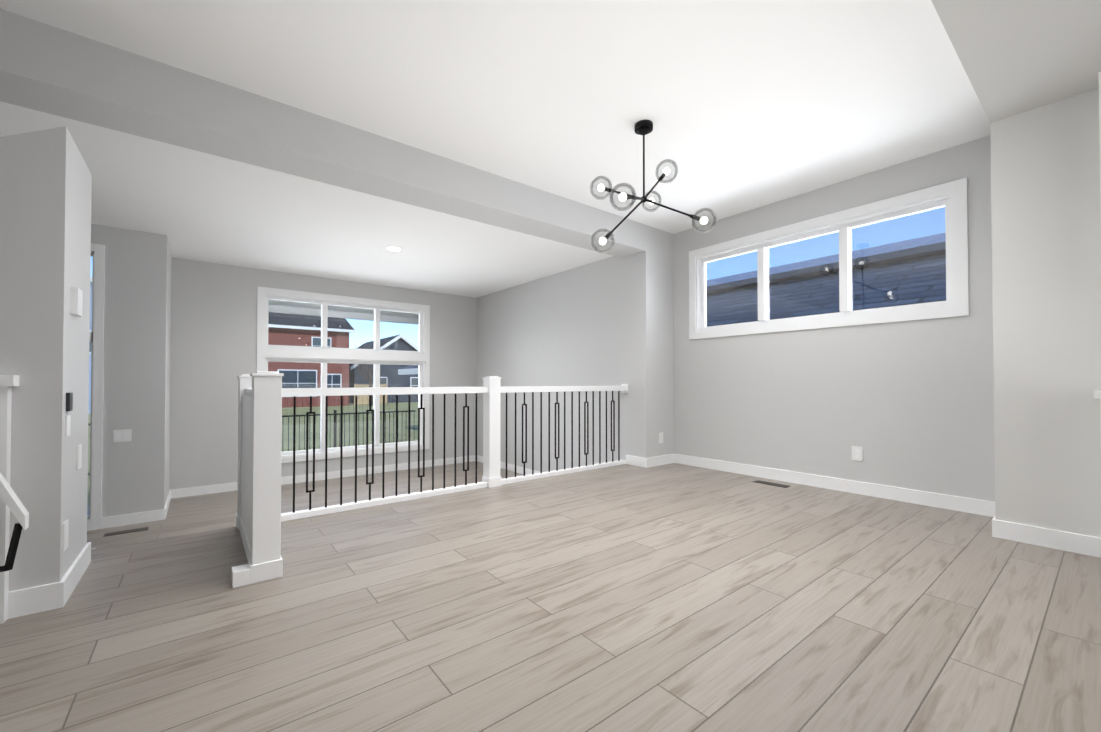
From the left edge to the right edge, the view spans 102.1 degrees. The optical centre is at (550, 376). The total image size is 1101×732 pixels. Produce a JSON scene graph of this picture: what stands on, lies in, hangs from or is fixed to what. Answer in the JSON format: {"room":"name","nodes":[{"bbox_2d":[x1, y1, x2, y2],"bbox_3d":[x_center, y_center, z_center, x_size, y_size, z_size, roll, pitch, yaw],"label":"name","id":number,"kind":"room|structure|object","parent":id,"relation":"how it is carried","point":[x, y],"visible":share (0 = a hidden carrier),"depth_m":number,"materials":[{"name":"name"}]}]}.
{"room":"empty dining room","nodes":[
{"label":"empty dining room","id":0,"kind":"room"},
{"bbox_2d":[0,126,91,590],"bbox_3d":[-3.745,-0.064,1.394,3.136,2.285,0.638,1,-1,-38],"label":"wall","id":1,"kind":"structure","parent":0,"point":[45,213],"depth_m":2.08,"materials":[{"name":"grey paint"}]},
{"bbox_2d":[7,574,70,618],"bbox_3d":[-3.537,1.016,1.128,3.152,0.118,0.016,1,-1,-38],"label":"baseboard","id":2,"kind":"structure","parent":1,"relation":"attached to","point":[35,599],"depth_m":2.05,"materials":[{"name":"white wood"}]},
{"bbox_2d":[62,519,68,551],"bbox_3d":[-2.362,0.775,2.167,0.007,0.134,0.090,1,-1,-38],"label":"outlet","id":3,"kind":"object","parent":1,"relation":"attached to","point":[65,526],"depth_m":2.15,"materials":[{"name":"white plastic"}]},
{"bbox_2d":[65,415,70,436],"bbox_3d":[-2.373,0.243,2.187,0.007,0.101,0.078,1,-1,-38],"label":"light switch","id":4,"kind":"object","parent":1,"relation":"attached to","point":[67,418],"depth_m":2.17,"materials":[{"name":"white plastic"}]},
{"bbox_2d":[66,393,72,410],"bbox_3d":[-2.373,0.125,2.195,0.013,0.090,0.067,1,-1,-38],"label":"light switch","id":5,"kind":"object","parent":1,"relation":"attached to","point":[69,396],"depth_m":2.17,"materials":[{"name":"black plastic"}]},
{"bbox_2d":[76,444,81,469],"bbox_3d":[-2.543,0.433,2.400,0.007,0.129,0.090,1,-1,-38],"label":"outlet","id":6,"kind":"object","parent":1,"relation":"attached to","point":[79,447],"depth_m":2.39,"materials":[{"name":"white plastic"}]},
{"bbox_2d":[87,461,522,548],"bbox_3d":[-3.479,1.580,4.970,8.366,0.568,4.077,1,-1,-38],"label":"floor","id":7,"kind":"structure","parent":0,"point":[192,514],"depth_m":5.97,"materials":[{"name":"beige laminate"}]},
{"bbox_2d":[103,527,148,536],"bbox_3d":[-4.458,1.634,4.683,0.336,0.004,0.112,1,-1,-38],"label":"floor vent","id":8,"kind":"object","parent":7,"relation":"in","point":[146,528],"depth_m":4.68,"materials":[{"name":"grey"}]},
{"bbox_2d":[0,101,612,297],"bbox_3d":[-3.472,-1.905,5.006,8.366,0.549,4.099,1,-1,-38],"label":"ceiling","id":9,"kind":"structure","parent":0,"point":[194,205],"depth_m":4.79,"materials":[{"name":"white paint"}]},
{"bbox_2d":[385,246,401,250],"bbox_3d":[-1.996,-1.624,5.653,0.197,0.018,0.197,1,-1,-38],"label":"recessed light","id":10,"kind":"object","parent":9,"relation":"in","point":[391,248],"visible":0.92,"depth_m":5.63,"materials":[{"name":"white plastic"}]},
{"bbox_2d":[269,299,418,324],"bbox_3d":[-3.270,0.365,9.017,6.384,3.976,1.991,1,-1,-38],"label":"porch roof","id":11,"kind":"structure","parent":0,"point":[385,315],"depth_m":9.22,"materials":[{"name":"grey"}]},
{"bbox_2d":[0,0,989,233],"bbox_3d":[-0.777,-2.077,2.042,8.926,0.280,3.091,1,-1,-38],"label":"ceiling","id":12,"kind":"structure","parent":0,"point":[744,105],"depth_m":2.88,"materials":[{"name":"white paint"}]},
{"bbox_2d":[0,9,645,257],"bbox_3d":[-2.149,-1.900,3.183,8.187,0.605,0.403,1,-1,-38],"label":"ceiling beam","id":13,"kind":"structure","parent":12,"relation":"attached to","point":[47,68],"depth_m":3.09,"materials":[{"name":"grey paint"}]},
{"bbox_2d":[590,120,716,252],"bbox_3d":[0.731,-1.409,3.363,1.099,1.023,0.842,1,-1,-38],"label":"sputnik chandelier","id":14,"kind":"object","parent":12,"relation":"hanging from","point":[643,127],"visible":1,"depth_m":3.34,"materials":[{"name":"black metal"}]},
{"bbox_2d":[931,0,1100,122],"bbox_3d":[1.373,-2.029,-0.686,8.926,0.448,3.853,1,-1,-38],"label":"ceiling bulkhead","id":15,"kind":"object","parent":12,"relation":"attached to","point":[1016,57],"visible":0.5,"depth_m":2.40,"materials":[{"name":"grey paint"}]},
{"bbox_2d":[0,463,1100,731],"bbox_3d":[0.284,1.439,0.650,8.926,0.739,7.370,1,-1,-38],"label":"floor","id":16,"kind":"structure","parent":0,"point":[674,597],"depth_m":1.96,"materials":[{"name":"beige laminate"}]},
{"bbox_2d":[0,375,19,623],"bbox_3d":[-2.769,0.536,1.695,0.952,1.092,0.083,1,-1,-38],"label":"newel post","id":17,"kind":"object","parent":16,"relation":"on","point":[7,382],"visible":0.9,"depth_m":1.96,"materials":[{"name":"white wood"}]},
{"bbox_2d":[232,371,627,587],"bbox_3d":[-0.354,0.554,4.077,4.217,1.119,1.216,1,-1,-38],"label":"guard railing","id":18,"kind":"object","parent":16,"relation":"on","point":[260,517],"visible":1,"depth_m":3.60,"materials":[{"name":"white wood"}]},
{"bbox_2d":[753,480,789,487],"bbox_3d":[2.297,1.116,4.623,0.112,0.007,0.336,1,-1,-38],"label":"floor vent","id":19,"kind":"object","parent":16,"relation":"in","point":[758,481],"depth_m":4.61,"materials":[{"name":"grey metal"}]},
{"bbox_2d":[91,88,1100,537],"bbox_3d":[-0.978,-0.305,2.274,8.926,3.819,11.446,1,-1,-38],"label":"wall","id":20,"kind":"structure","parent":0,"point":[989,396],"depth_m":4.86,"materials":[{"name":"grey paint"}]},
{"bbox_2d":[0,472,28,571],"bbox_3d":[-2.495,0.162,1.823,0.483,1.343,0.116,1,-1,-38],"label":"wall handrail","id":21,"kind":"object","parent":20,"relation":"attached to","point":[15,505],"visible":1,"depth_m":1.91,"materials":[{"name":"white wood"}]},
{"bbox_2d":[70,287,82,316],"bbox_3d":[-2.416,-0.378,2.268,0.028,0.134,0.112,1,-1,-38],"label":"thermostat","id":22,"kind":"object","parent":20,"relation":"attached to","point":[76,305],"depth_m":2.23,"materials":[{"name":"white plastic"}]},
{"bbox_2d":[66,542,90,593],"bbox_3d":[-2.508,1.032,2.356,0.016,0.118,0.600,1,-1,-38],"label":"baseboard","id":23,"kind":"structure","parent":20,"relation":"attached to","point":[81,563],"depth_m":2.39,"materials":[{"name":"white wood"}]},
{"bbox_2d":[87,243,104,529],"bbox_3d":[-5.562,0.103,4.334,1.730,3.058,0.197,1,-1,-38],"label":"sidelight window","id":24,"kind":"structure","parent":20,"relation":"in","point":[96,371],"depth_m":4.77,"materials":[{"name":"white"}]},
{"bbox_2d":[113,429,131,441],"bbox_3d":[-4.706,0.653,4.892,0.146,0.134,0.010,1,-1,-38],"label":"light switch","id":25,"kind":"object","parent":20,"relation":"attached to","point":[125,435],"depth_m":4.89,"materials":[{"name":"white plastic"}]},
{"bbox_2d":[87,506,166,530],"bbox_3d":[-5.731,1.570,4.068,3.353,0.118,0.016,1,-1,-38],"label":"baseboard","id":26,"kind":"structure","parent":20,"relation":"attached to","point":[156,515],"depth_m":4.92,"materials":[{"name":"white wood"}]},
{"bbox_2d":[165,490,170,511],"bbox_3d":[-4.784,1.589,5.560,0.016,0.118,1.140,1,-1,-38],"label":"baseboard","id":27,"kind":"structure","parent":20,"relation":"attached to","point":[169,494],"depth_m":5.57,"materials":[{"name":"white wood"}]},
{"bbox_2d":[171,455,474,498],"bbox_3d":[-3.314,1.613,7.457,4.670,0.118,0.016,1,-1,-38],"label":"baseboard","id":28,"kind":"structure","parent":20,"relation":"attached to","point":[210,489],"depth_m":7.16,"materials":[{"name":"white wood"}]},
{"bbox_2d":[257,357,429,462],"bbox_3d":[-3.375,0.529,7.534,2.700,1.622,0.195,1,-1,-38],"label":"window","id":29,"kind":"structure","parent":20,"relation":"in","point":[349,450],"depth_m":7.58,"materials":[{"name":"white"}]},
{"bbox_2d":[257,286,429,361],"bbox_3d":[-3.376,-0.807,7.552,2.700,1.050,0.197,1,-1,-38],"label":"window","id":30,"kind":"structure","parent":20,"relation":"in","point":[265,295],"depth_m":7.36,"materials":[{"name":"white"}]},
{"bbox_2d":[477,455,539,474],"bbox_3d":[-0.287,1.612,7.375,0.016,0.118,3.857,1,-1,-38],"label":"baseboard","id":31,"kind":"structure","parent":20,"relation":"attached to","point":[511,467],"depth_m":7.82,"materials":[{"name":"white wood"}]},
{"bbox_2d":[626,455,642,466],"bbox_3d":[1.079,1.074,5.649,0.016,0.118,0.310,1,-1,-38],"label":"baseboard","id":32,"kind":"structure","parent":20,"relation":"attached to","point":[631,460],"depth_m":5.65,"materials":[{"name":"white wood"}]},
{"bbox_2d":[643,454,674,467],"bbox_3d":[1.402,1.074,5.677,0.558,0.118,0.016,1,-1,-38],"label":"baseboard","id":33,"kind":"structure","parent":20,"relation":"attached to","point":[670,458],"depth_m":5.64,"materials":[{"name":"white wood"}]},
{"bbox_2d":[658,432,662,442],"bbox_3d":[1.413,0.787,5.695,0.090,0.134,0.007,1,-1,-38],"label":"outlet","id":34,"kind":"object","parent":20,"relation":"attached to","point":[660,435],"depth_m":5.68,"materials":[{"name":"white plastic"}]},
{"bbox_2d":[689,177,968,339],"bbox_3d":[2.660,-1.046,4.717,0.195,1.127,2.628,1,-1,-38],"label":"nook window","id":35,"kind":"structure","parent":20,"relation":"in","point":[951,197],"depth_m":4.36,"materials":[{"name":"white"}]},
{"bbox_2d":[675,454,994,515],"bbox_3d":[2.581,1.061,4.648,0.016,0.118,3.091,1,-1,-38],"label":"baseboard","id":36,"kind":"structure","parent":20,"relation":"attached to","point":[963,504],"depth_m":4.24,"materials":[{"name":"white wood"}]},
{"bbox_2d":[852,446,862,460],"bbox_3d":[2.917,0.735,4.233,0.009,0.134,0.090,1,-1,-38],"label":"outlet","id":37,"kind":"object","parent":20,"relation":"attached to","point":[857,452],"depth_m":4.23,"materials":[{"name":"white plastic"}]},
{"bbox_2d":[987,514,1100,557],"bbox_3d":[4.178,1.022,1.611,0.016,0.118,3.689,1,-1,-38],"label":"baseboard","id":38,"kind":"structure","parent":20,"relation":"attached to","point":[1050,538],"depth_m":2.85,"materials":[{"name":"white wood"}]},
{"bbox_2d":[1098,72,1100,203],"bbox_3d":[3.970,-1.190,1.732,0.221,1.163,2.302,1,-1,-38],"label":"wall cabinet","id":39,"kind":"object","parent":20,"relation":"attached to","point":[1099,73],"depth_m":2.57,"materials":[{"name":"white"}]},
{"bbox_2d":[1093,390,1100,399],"bbox_3d":[3.900,0.091,1.682,0.372,0.045,2.336,1,-1,-38],"label":"countertop","id":40,"kind":"structure","parent":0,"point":[1097,393],"depth_m":2.47,"materials":[{"name":"white"}]},
{"label":"outside","id":41,"kind":"structure","parent":0,"visible":0},
{"bbox_2d":[87,402,417,505],"bbox_3d":[-39.622,3.286,68.392,336.000,0.336,291.200,1,-1,-38],"label":"lawn","id":42,"kind":"structure","parent":41,"point":[401,426],"depth_m":22.39,"materials":[{"name":"green plant"}]},
{"bbox_2d":[89,277,91,412],"bbox_3d":[-37.039,-2.314,36.241,12.096,10.035,13.261,1,-1,-38],"label":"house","id":43,"kind":"structure","parent":42,"relation":"on","point":[90,344],"depth_m":31.73,"materials":[{"name":"blue"}]},
{"bbox_2d":[88,410,415,474],"bbox_3d":[-12.865,1.642,8.210,21.314,1.400,0.067,1,-1,-38],"label":"fence","id":44,"kind":"object","parent":42,"relation":"on","point":[335,424],"depth_m":13.31,"materials":[{"name":"wood"}]},
{"bbox_2d":[268,312,355,407],"bbox_3d":[-27.192,-2.125,44.009,11.536,9.856,13.250,1,-1,-38],"label":"house","id":45,"kind":"structure","parent":42,"relation":"on","point":[314,342],"depth_m":40.47,"materials":[{"name":"brick"}]},
{"bbox_2d":[354,384,386,404],"bbox_3d":[-17.694,1.766,43.852,3.136,2.072,0.134,1,-1,-38],"label":"fence","id":46,"kind":"object","parent":42,"relation":"on","point":[359,400],"depth_m":43.42,"materials":[{"name":"beige"}]},
{"bbox_2d":[352,345,393,405],"bbox_3d":[-16.964,-0.119,41.913,4.106,5.790,4.395,1,-1,-38],"label":"bare tree","id":47,"kind":"object","parent":42,"relation":"on","point":[370,374],"depth_m":41.92,"materials":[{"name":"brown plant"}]},
{"bbox_2d":[349,334,418,403],"bbox_3d":[-20.385,-0.802,53.631,10.304,7.459,13.261,1,-1,-38],"label":"house","id":48,"kind":"structure","parent":42,"relation":"on","point":[354,374],"depth_m":48.52,"materials":[{"name":"grey"}]},
{"bbox_2d":[398,233,945,374],"bbox_3d":[6.969,-0.494,11.038,11.334,5.746,29.120,1,-1,-38],"label":"neighbouring house","id":49,"kind":"structure","parent":42,"relation":"on","point":[887,262],"depth_m":8.28,"materials":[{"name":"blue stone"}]}
]}

